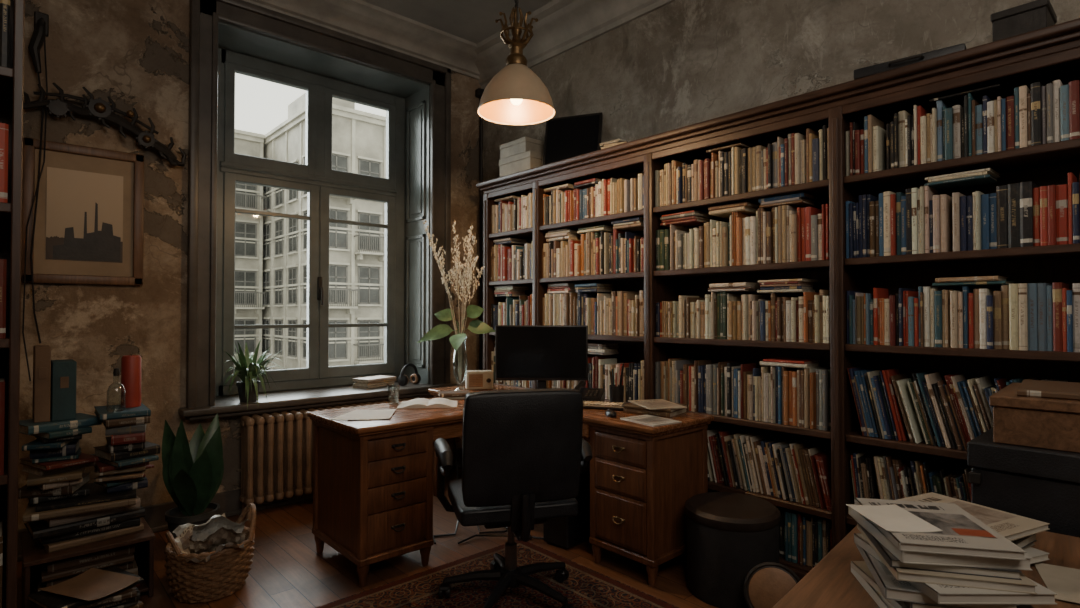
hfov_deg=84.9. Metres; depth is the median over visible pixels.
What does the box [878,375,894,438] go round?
book
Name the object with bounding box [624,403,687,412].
book
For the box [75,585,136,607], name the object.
book
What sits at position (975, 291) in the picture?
book
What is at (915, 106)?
book
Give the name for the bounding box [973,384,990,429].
book
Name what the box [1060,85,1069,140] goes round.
book
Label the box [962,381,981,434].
book
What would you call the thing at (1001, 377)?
book
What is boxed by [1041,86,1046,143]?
book
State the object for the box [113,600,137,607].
book
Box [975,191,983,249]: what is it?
book
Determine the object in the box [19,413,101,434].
book
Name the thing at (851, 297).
book
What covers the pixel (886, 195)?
book
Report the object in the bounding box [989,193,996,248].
book
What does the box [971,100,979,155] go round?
book
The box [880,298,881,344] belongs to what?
book
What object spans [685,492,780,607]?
round stool
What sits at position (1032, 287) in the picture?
book
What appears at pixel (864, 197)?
book
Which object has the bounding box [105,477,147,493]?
book
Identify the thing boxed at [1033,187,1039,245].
book
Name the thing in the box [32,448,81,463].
book
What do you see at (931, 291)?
book
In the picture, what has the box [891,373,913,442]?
book
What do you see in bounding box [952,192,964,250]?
book
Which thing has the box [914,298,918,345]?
book
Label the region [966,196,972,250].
book
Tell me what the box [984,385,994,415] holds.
book
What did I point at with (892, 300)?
book
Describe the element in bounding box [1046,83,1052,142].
book
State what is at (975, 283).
book
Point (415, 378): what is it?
ear cup
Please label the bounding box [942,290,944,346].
book
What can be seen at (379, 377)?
book
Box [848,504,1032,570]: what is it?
magazine
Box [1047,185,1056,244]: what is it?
book
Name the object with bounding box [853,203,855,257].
book
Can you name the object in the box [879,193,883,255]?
book
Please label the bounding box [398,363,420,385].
headphones
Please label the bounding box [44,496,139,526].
book
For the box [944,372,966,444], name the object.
book
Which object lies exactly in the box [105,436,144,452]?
book
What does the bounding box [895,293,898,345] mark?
book
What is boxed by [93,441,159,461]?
book
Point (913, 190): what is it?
book
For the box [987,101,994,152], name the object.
book
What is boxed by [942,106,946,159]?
book
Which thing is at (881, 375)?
book
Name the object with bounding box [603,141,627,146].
book
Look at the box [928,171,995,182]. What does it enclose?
book
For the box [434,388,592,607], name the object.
office chair
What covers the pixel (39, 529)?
book
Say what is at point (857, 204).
book
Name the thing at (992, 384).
book
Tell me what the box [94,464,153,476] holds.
book
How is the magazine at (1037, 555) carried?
on the magazine
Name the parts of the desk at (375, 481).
drawer, drawer, drawer, drawer, handle, handle, handle, handle, leg, handle, handle, handle, drawer, drawer, drawer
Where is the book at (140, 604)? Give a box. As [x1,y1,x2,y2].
[127,601,143,607]
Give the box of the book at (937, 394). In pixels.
[933,384,955,448]
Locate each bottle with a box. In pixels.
[108,368,125,411]
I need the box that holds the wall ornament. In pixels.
[23,83,186,166]
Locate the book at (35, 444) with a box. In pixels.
[21,435,82,450]
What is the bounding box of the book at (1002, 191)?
[996,185,1007,248]
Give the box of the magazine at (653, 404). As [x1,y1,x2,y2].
[628,399,686,409]
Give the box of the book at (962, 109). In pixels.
[960,108,964,156]
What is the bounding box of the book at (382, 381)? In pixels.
[356,379,395,383]
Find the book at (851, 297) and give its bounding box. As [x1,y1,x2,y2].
[849,295,854,343]
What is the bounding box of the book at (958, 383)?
[957,379,976,437]
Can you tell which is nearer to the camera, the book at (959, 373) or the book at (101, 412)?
the book at (959, 373)
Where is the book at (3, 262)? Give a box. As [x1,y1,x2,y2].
[0,259,6,338]
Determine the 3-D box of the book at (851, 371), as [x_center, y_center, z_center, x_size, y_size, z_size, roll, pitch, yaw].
[1.468,0.438,2.678,0.145,0.295,0.076,1,-1,-42]
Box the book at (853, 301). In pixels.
[852,300,854,343]
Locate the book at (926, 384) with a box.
[926,384,946,446]
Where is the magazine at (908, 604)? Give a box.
[903,601,1033,607]
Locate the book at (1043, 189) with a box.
[1040,186,1047,245]
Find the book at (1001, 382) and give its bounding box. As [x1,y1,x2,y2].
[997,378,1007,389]
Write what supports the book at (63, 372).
on the book at (28, 427)
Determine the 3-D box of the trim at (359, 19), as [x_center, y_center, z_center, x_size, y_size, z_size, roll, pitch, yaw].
[-1.853,-2.060,3.787,3.900,0.164,0.265,1,-1,-42]
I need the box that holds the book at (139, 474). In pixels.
[96,469,145,481]
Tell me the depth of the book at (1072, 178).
2.12 m
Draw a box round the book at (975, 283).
[932,280,1012,286]
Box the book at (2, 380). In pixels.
[0,377,4,474]
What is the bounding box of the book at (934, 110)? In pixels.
[932,108,936,161]
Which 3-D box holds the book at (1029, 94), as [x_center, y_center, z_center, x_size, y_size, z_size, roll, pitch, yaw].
[1.878,-0.684,2.250,0.145,0.205,0.011,1,-1,-42]
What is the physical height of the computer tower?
0.390 m
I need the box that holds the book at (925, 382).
[923,381,945,446]
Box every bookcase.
[0,0,24,607]
[476,18,1079,579]
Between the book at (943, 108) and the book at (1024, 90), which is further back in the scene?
the book at (943, 108)
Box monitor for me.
[495,325,587,388]
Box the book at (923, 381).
[922,381,942,445]
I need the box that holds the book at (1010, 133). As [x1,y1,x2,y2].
[1006,96,1014,149]
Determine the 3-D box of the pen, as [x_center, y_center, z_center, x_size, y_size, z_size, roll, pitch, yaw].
[0.474,0.474,3.478,0.040,0.223,0.009,-1,-1,43]
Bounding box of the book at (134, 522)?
[41,518,139,544]
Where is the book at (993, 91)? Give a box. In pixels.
[929,84,1005,107]
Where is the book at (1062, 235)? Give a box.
[1056,184,1068,244]
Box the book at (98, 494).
[36,483,135,511]
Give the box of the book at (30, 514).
[23,498,135,522]
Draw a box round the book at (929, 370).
[915,370,937,445]
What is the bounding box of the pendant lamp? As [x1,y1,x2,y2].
[477,0,554,124]
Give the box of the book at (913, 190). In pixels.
[911,188,919,253]
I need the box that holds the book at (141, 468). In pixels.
[96,466,145,475]
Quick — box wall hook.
[28,11,48,72]
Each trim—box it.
[243,0,479,79]
[474,0,675,88]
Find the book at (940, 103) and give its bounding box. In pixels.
[937,100,949,160]
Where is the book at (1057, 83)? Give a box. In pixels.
[1053,80,1062,141]
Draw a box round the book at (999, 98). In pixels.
[997,96,1001,150]
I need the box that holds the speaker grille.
[469,374,482,386]
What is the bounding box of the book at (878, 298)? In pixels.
[878,298,879,344]
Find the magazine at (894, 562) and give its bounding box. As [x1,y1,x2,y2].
[854,519,1021,579]
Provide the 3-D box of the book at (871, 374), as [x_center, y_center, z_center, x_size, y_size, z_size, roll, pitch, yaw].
[1.516,0.442,2.623,0.137,0.284,0.072,1,-1,-42]
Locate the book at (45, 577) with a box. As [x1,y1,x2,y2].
[39,553,133,582]
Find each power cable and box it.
[433,438,458,543]
[458,534,543,543]
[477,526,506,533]
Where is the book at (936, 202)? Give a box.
[933,195,939,252]
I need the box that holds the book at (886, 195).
[883,191,895,255]
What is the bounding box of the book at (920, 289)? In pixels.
[918,287,922,345]
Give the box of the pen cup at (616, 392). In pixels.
[609,385,623,402]
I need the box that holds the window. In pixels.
[178,0,457,420]
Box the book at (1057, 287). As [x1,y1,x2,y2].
[1052,282,1068,351]
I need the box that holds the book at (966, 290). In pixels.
[963,286,975,347]
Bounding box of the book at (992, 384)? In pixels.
[982,384,992,420]
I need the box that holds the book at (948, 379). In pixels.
[946,372,969,441]
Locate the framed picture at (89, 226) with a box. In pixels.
[21,137,143,285]
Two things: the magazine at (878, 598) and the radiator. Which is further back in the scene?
the radiator
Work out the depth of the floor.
3.01 m
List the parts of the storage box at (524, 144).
box lid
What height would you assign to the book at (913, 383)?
0.254 m
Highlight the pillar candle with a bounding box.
[121,353,140,407]
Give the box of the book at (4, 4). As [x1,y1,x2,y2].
[0,0,9,67]
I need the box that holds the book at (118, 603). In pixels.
[92,587,139,607]
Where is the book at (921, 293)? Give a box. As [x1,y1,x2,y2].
[920,292,923,346]
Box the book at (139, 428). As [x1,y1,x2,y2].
[105,424,146,435]
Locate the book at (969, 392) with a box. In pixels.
[967,386,983,432]
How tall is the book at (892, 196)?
0.264 m
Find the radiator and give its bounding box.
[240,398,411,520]
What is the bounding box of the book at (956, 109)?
[953,105,962,158]
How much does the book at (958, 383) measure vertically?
0.269 m
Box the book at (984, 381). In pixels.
[975,375,992,427]
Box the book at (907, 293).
[905,291,917,345]
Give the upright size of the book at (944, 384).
0.253 m
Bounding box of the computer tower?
[543,461,589,548]
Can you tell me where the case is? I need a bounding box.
[853,43,966,79]
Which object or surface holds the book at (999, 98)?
on the bookcase at (1046, 55)
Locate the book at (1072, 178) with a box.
[1068,172,1076,243]
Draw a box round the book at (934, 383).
[931,383,952,447]
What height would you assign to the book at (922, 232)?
0.280 m
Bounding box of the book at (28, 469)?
[21,462,94,475]
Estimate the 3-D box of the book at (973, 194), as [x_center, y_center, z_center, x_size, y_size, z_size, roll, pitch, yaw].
[1.783,-0.325,2.392,0.178,0.232,0.013,1,-1,-42]
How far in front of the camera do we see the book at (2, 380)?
1.60 m
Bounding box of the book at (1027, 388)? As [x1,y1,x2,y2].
[1017,379,1079,400]
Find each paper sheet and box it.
[38,568,140,600]
[329,410,368,420]
[347,409,395,419]
[1034,562,1079,603]
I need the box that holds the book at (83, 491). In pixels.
[28,484,89,504]
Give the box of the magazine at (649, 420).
[620,414,681,426]
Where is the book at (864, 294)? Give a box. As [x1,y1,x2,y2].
[864,294,865,343]
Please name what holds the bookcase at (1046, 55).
on the floor
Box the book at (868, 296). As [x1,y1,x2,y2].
[865,293,872,344]
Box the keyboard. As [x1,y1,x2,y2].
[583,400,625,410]
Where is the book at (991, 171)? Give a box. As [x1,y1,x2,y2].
[925,168,1000,180]
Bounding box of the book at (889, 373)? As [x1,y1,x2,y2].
[886,368,908,440]
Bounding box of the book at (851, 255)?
[849,203,853,257]
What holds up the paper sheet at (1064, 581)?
on the wooden table at (831, 583)
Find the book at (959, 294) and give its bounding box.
[957,292,962,347]
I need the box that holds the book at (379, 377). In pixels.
[352,375,395,381]
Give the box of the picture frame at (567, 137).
[542,112,602,164]
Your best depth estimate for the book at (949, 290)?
2.39 m
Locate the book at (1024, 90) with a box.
[1019,85,1030,147]
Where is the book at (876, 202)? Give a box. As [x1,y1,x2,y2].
[875,201,878,255]
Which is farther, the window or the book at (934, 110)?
the window
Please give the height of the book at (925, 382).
0.259 m
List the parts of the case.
handle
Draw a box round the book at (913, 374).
[912,370,935,445]
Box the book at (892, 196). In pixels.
[890,194,895,254]
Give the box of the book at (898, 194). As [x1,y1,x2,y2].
[896,192,905,254]
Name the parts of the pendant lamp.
lamp shade, ornate crown, bulb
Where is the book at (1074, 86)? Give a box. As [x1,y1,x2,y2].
[1069,80,1079,139]
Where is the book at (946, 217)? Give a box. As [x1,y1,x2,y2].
[939,194,952,251]
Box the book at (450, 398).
[442,397,464,399]
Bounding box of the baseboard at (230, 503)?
[17,448,461,561]
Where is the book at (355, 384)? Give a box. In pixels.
[353,381,394,386]
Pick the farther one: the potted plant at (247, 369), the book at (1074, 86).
the potted plant at (247, 369)
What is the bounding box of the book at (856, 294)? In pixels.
[855,293,864,343]
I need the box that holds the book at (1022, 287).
[1018,283,1027,349]
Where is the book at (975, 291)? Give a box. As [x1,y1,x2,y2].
[973,289,979,347]
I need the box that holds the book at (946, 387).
[944,385,966,449]
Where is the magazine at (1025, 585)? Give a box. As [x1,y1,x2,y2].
[857,524,1036,593]
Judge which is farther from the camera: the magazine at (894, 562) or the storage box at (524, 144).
the storage box at (524, 144)
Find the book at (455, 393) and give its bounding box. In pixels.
[438,390,469,397]
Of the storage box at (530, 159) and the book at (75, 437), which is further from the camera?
the storage box at (530, 159)
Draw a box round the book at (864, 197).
[862,195,866,256]
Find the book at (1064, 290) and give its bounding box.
[1062,288,1071,351]
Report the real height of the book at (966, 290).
0.245 m
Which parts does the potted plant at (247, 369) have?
pot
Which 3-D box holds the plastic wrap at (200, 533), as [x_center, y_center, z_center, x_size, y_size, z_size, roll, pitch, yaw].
[-1.514,1.124,2.786,0.239,0.255,0.096,1,-1,-42]
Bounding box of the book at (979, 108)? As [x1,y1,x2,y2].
[975,105,982,154]
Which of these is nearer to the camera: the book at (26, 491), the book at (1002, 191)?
the book at (1002, 191)
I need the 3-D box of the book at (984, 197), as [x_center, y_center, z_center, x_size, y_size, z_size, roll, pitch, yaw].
[1.791,-0.320,2.356,0.136,0.220,0.024,1,-1,-42]
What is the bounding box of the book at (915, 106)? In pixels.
[914,105,917,164]
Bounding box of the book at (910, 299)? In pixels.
[908,297,917,345]
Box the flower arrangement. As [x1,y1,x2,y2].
[417,217,494,379]
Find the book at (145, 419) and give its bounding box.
[102,416,149,427]
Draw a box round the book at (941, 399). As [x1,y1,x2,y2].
[936,384,957,448]
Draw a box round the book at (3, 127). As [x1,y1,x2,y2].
[0,123,8,202]
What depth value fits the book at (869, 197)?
2.62 m
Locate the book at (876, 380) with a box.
[873,375,892,439]
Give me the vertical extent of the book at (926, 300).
0.249 m
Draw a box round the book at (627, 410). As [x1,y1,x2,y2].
[623,408,686,417]
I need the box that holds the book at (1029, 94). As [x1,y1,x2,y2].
[1027,93,1030,146]
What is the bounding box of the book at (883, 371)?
[882,368,901,440]
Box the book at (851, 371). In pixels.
[849,367,866,435]
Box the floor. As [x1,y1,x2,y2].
[17,468,717,607]
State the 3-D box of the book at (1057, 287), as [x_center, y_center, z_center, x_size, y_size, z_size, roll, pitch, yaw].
[1.947,0.048,2.204,0.197,0.250,0.025,1,-1,-42]
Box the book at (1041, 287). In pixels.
[1037,283,1051,350]
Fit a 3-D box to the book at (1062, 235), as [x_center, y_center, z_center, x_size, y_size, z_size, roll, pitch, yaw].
[1.944,-0.322,2.186,0.136,0.220,0.034,1,-1,-42]
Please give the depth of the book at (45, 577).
2.57 m
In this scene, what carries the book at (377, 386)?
on the window
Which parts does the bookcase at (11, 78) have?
shelf, shelf, shelf, shelf, shelf, panel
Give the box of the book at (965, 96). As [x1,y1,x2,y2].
[964,95,968,156]
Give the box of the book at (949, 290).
[949,290,957,346]
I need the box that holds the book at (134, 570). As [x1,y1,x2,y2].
[38,558,137,590]
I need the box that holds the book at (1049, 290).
[1046,285,1052,350]
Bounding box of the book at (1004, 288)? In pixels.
[1001,285,1008,349]
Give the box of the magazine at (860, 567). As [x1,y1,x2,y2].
[851,561,906,607]
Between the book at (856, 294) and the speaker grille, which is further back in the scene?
the speaker grille
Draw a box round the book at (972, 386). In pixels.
[972,386,987,430]
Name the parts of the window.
sash, sash, frame, sill, handle, sash, sash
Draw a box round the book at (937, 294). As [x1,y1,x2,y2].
[934,291,941,346]
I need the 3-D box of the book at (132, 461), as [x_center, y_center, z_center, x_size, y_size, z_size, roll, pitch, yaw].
[-1.965,0.724,2.789,0.304,0.020,0.166,-1,-1,34]
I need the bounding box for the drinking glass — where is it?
[387,384,399,403]
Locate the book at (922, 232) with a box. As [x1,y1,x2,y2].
[920,186,924,253]
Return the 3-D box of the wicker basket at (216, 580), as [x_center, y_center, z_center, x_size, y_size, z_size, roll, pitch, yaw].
[-1.548,1.160,2.779,0.372,0.363,0.377,0,-1,20]
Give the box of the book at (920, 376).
[916,371,940,446]
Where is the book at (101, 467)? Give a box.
[94,461,148,472]
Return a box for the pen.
[620,366,622,385]
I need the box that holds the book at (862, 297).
[861,296,863,343]
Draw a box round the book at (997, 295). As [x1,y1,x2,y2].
[993,291,1001,348]
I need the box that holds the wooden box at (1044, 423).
[989,382,1079,452]
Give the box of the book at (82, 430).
[31,426,91,438]
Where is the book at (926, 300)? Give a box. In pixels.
[923,287,937,346]
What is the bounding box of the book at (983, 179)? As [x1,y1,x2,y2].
[924,174,997,189]
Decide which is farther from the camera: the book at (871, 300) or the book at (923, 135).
the book at (871, 300)
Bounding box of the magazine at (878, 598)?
[851,568,894,607]
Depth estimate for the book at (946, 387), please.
2.37 m
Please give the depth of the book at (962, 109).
2.36 m
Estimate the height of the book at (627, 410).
0.025 m
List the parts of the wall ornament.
brass knob, brass knob, brass knob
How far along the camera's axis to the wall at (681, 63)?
3.43 m
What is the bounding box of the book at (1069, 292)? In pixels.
[1067,290,1072,351]
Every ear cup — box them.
[398,375,408,385]
[410,373,420,383]
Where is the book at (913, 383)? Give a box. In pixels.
[912,382,933,444]
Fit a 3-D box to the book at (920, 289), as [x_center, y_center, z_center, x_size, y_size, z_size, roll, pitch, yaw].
[1.647,0.053,2.521,0.162,0.250,0.008,1,-1,-42]
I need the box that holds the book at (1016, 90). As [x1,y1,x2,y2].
[1014,87,1019,148]
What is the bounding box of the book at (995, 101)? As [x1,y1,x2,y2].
[994,100,997,151]
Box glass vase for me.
[453,337,467,388]
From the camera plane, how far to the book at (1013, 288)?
2.23 m
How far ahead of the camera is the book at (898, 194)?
2.53 m
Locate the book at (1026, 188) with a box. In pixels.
[1020,181,1037,246]
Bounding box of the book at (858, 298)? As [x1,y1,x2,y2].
[856,296,861,343]
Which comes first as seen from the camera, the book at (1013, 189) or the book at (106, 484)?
the book at (1013, 189)
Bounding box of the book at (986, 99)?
[983,96,991,153]
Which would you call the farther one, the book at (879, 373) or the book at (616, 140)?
the book at (616, 140)
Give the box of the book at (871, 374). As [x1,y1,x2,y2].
[867,370,884,438]
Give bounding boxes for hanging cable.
[22,39,47,380]
[30,72,43,342]
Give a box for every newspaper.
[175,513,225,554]
[189,527,244,553]
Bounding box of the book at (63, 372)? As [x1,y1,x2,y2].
[50,359,76,420]
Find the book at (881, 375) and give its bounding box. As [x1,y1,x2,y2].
[879,371,897,440]
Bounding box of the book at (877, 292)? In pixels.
[873,288,888,344]
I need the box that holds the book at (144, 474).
[113,474,144,481]
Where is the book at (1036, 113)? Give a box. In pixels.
[1031,82,1041,145]
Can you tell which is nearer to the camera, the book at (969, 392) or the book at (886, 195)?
the book at (969, 392)
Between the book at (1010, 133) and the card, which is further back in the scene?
the book at (1010, 133)
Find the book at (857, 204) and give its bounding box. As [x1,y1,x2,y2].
[856,202,858,257]
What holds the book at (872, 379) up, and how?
on the bookcase at (1046, 55)
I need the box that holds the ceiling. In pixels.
[362,0,552,43]
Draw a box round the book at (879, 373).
[879,373,895,439]
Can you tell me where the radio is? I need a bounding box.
[465,370,492,389]
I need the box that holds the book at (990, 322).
[986,295,993,348]
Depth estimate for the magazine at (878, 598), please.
1.24 m
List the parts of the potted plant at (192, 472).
pot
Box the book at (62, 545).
[37,522,143,552]
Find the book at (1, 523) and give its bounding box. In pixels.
[0,520,2,607]
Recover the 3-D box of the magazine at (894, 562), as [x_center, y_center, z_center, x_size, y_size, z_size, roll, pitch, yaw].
[0.812,0.499,1.240,0.214,0.015,0.279,0,-1,15]
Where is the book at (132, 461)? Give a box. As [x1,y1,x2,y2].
[90,454,158,466]
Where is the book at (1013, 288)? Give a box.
[1009,284,1018,349]
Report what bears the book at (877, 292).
on the bookcase at (1046, 55)
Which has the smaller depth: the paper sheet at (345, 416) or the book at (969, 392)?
the book at (969, 392)
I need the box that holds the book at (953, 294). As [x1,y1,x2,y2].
[950,291,962,347]
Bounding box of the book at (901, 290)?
[899,288,914,345]
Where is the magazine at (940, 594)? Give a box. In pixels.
[855,534,1056,603]
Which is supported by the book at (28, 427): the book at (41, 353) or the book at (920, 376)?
the book at (41, 353)
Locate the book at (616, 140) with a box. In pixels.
[600,139,624,146]
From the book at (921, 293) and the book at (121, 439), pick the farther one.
the book at (121, 439)
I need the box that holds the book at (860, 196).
[858,195,862,257]
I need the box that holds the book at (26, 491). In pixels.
[18,472,90,498]
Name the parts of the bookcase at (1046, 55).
shelf, shelf, shelf, shelf, shelf, shelf, shelf, shelf, shelf, shelf, shelf, cornice, shelf, panel, shelf, shelf, shelf, shelf, shelf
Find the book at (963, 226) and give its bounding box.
[960,196,966,250]
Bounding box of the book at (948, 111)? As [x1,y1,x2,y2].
[945,108,952,159]
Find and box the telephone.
[574,381,604,401]
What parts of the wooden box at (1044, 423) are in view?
box lid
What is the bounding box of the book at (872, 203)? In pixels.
[870,201,874,256]
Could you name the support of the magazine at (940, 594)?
on the magazine at (891, 588)
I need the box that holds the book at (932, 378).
[924,372,950,447]
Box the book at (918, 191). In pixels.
[917,190,919,253]
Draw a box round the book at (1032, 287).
[1027,283,1036,350]
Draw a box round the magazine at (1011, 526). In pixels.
[897,492,1049,540]
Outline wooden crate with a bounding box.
[21,517,154,607]
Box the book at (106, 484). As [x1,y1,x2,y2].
[93,477,144,487]
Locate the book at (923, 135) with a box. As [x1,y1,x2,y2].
[920,116,926,163]
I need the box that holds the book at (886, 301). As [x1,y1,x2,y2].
[884,299,889,344]
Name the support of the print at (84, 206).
attached to the framed picture at (89, 226)
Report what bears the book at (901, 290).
on the bookcase at (1046, 55)
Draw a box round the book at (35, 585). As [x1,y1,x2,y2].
[33,583,139,607]
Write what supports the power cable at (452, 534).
on the floor
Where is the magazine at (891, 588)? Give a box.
[854,533,1018,607]
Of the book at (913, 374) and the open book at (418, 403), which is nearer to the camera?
the book at (913, 374)
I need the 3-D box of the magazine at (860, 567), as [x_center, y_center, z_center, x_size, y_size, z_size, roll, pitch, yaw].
[0.808,0.591,1.201,0.214,0.014,0.276,0,-1,3]
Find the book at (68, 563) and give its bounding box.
[44,544,134,573]
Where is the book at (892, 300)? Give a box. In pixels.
[889,295,895,345]
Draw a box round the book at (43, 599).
[27,566,143,607]
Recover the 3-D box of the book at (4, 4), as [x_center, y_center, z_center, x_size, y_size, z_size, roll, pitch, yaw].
[-1.524,-0.769,1.680,0.021,0.248,0.180,1,-1,-42]
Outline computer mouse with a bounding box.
[605,409,616,417]
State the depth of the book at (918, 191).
2.47 m
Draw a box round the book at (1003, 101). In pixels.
[1001,99,1005,150]
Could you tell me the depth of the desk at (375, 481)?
2.94 m
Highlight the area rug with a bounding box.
[315,540,678,607]
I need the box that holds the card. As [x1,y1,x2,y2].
[846,504,942,532]
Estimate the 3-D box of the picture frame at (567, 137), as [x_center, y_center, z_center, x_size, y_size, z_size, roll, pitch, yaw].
[0.230,-1.155,4.183,0.420,0.390,0.112,0,-1,20]
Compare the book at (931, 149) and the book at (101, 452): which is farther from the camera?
the book at (101, 452)
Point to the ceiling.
(473, 21)
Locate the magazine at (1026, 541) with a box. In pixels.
[1013,534,1036,548]
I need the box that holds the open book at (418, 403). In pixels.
[396,398,458,408]
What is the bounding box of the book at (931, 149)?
[930,115,932,161]
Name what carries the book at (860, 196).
on the bookcase at (1046, 55)
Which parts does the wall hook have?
hook plate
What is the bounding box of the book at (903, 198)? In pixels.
[901,196,905,254]
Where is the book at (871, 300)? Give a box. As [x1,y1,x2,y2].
[870,299,873,344]
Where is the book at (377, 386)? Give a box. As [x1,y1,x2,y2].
[352,383,393,388]
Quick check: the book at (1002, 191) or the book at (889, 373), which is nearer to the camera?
the book at (1002, 191)
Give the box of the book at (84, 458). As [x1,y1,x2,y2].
[20,453,98,470]
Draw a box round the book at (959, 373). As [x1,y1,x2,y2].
[949,373,970,439]
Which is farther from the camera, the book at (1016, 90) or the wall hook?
the wall hook
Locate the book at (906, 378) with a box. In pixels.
[896,378,915,442]
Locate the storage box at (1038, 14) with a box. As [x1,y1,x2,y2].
[990,0,1056,41]
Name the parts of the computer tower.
panel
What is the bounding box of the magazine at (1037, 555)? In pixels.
[1024,547,1049,563]
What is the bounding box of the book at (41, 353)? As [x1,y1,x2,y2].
[32,345,50,422]
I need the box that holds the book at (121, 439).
[110,432,144,445]
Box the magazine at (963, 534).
[854,498,1026,560]
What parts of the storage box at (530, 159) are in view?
box lid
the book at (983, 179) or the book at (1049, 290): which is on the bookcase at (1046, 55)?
the book at (1049, 290)
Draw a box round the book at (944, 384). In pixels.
[943,384,964,449]
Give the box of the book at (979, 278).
[935,276,1007,282]
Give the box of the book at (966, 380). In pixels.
[960,380,978,435]
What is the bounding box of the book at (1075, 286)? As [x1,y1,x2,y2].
[1072,283,1079,351]
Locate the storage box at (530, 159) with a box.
[499,150,542,176]
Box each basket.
[164,503,255,603]
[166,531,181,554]
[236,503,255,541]
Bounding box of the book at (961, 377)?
[951,374,974,439]
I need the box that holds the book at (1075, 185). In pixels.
[1072,182,1079,243]
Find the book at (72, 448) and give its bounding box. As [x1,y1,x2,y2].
[30,439,80,458]
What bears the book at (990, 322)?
on the bookcase at (1046, 55)
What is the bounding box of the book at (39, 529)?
[24,505,144,540]
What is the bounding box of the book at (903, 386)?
[897,379,924,442]
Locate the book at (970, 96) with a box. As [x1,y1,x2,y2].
[968,93,977,155]
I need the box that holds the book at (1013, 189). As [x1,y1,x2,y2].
[1008,183,1019,247]
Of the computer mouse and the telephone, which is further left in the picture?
the telephone
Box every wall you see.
[18,0,482,529]
[483,0,1079,193]
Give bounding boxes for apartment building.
[234,129,265,371]
[262,93,385,369]
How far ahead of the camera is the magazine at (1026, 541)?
1.42 m
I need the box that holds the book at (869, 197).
[867,194,878,256]
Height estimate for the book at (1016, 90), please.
0.238 m
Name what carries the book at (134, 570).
on the book at (35, 585)
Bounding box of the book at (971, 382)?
[967,378,986,431]
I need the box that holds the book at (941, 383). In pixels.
[937,380,962,449]
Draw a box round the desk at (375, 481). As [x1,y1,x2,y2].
[307,384,713,586]
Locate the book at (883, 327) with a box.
[882,298,888,344]
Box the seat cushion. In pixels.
[685,492,780,531]
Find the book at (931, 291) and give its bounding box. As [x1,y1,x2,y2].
[929,289,944,346]
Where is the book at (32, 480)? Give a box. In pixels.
[27,468,81,485]
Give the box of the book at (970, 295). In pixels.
[968,293,973,347]
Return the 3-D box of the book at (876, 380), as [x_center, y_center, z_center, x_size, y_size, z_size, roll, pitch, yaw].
[1.534,0.449,2.604,0.146,0.270,0.069,1,-1,-42]
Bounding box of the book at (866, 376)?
[865,375,881,438]
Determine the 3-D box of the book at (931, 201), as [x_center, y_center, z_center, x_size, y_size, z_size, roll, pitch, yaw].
[1.667,-0.318,2.482,0.141,0.220,0.014,1,-1,-42]
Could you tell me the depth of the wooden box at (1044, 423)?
1.72 m
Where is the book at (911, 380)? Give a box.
[908,378,930,443]
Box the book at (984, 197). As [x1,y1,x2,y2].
[981,194,988,249]
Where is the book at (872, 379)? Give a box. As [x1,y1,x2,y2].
[871,378,887,438]
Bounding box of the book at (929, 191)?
[924,186,937,252]
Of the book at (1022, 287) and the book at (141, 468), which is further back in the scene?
the book at (141, 468)
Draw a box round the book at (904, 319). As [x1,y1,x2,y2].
[903,291,905,345]
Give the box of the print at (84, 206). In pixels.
[46,167,122,262]
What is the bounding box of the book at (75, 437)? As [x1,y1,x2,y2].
[35,434,81,443]
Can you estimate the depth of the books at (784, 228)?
3.08 m
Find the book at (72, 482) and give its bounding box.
[36,478,82,489]
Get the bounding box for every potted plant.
[162,413,223,538]
[223,340,286,410]
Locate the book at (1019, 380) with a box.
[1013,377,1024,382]
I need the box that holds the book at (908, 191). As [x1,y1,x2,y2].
[906,188,911,253]
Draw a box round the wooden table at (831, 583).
[772,526,1079,607]
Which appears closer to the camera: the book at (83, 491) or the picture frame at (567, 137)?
the book at (83, 491)
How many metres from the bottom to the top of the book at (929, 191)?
0.280 m
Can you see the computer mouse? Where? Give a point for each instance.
(609, 413)
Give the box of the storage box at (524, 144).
[500,137,543,158]
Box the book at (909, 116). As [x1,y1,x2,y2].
[907,115,911,165]
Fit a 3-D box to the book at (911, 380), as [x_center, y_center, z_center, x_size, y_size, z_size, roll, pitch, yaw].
[1.644,0.448,2.521,0.155,0.269,0.081,1,-1,-42]
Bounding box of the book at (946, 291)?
[945,290,948,346]
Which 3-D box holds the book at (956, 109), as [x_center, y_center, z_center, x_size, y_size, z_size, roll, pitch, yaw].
[1.730,-0.689,2.425,0.147,0.221,0.024,1,-1,-42]
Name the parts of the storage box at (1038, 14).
box lid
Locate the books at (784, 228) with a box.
[491,106,972,567]
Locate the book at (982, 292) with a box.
[979,289,994,348]
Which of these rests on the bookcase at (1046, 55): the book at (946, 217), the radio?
the book at (946, 217)
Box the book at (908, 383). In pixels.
[907,381,927,443]
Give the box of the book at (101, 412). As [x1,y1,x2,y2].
[94,403,150,420]
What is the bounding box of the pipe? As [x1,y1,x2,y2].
[475,88,483,369]
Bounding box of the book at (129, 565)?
[45,562,132,586]
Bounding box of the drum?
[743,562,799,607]
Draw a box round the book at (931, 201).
[929,200,932,252]
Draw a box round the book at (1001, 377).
[994,376,1003,390]
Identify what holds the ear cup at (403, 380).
on the headphones
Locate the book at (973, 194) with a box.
[972,192,975,249]

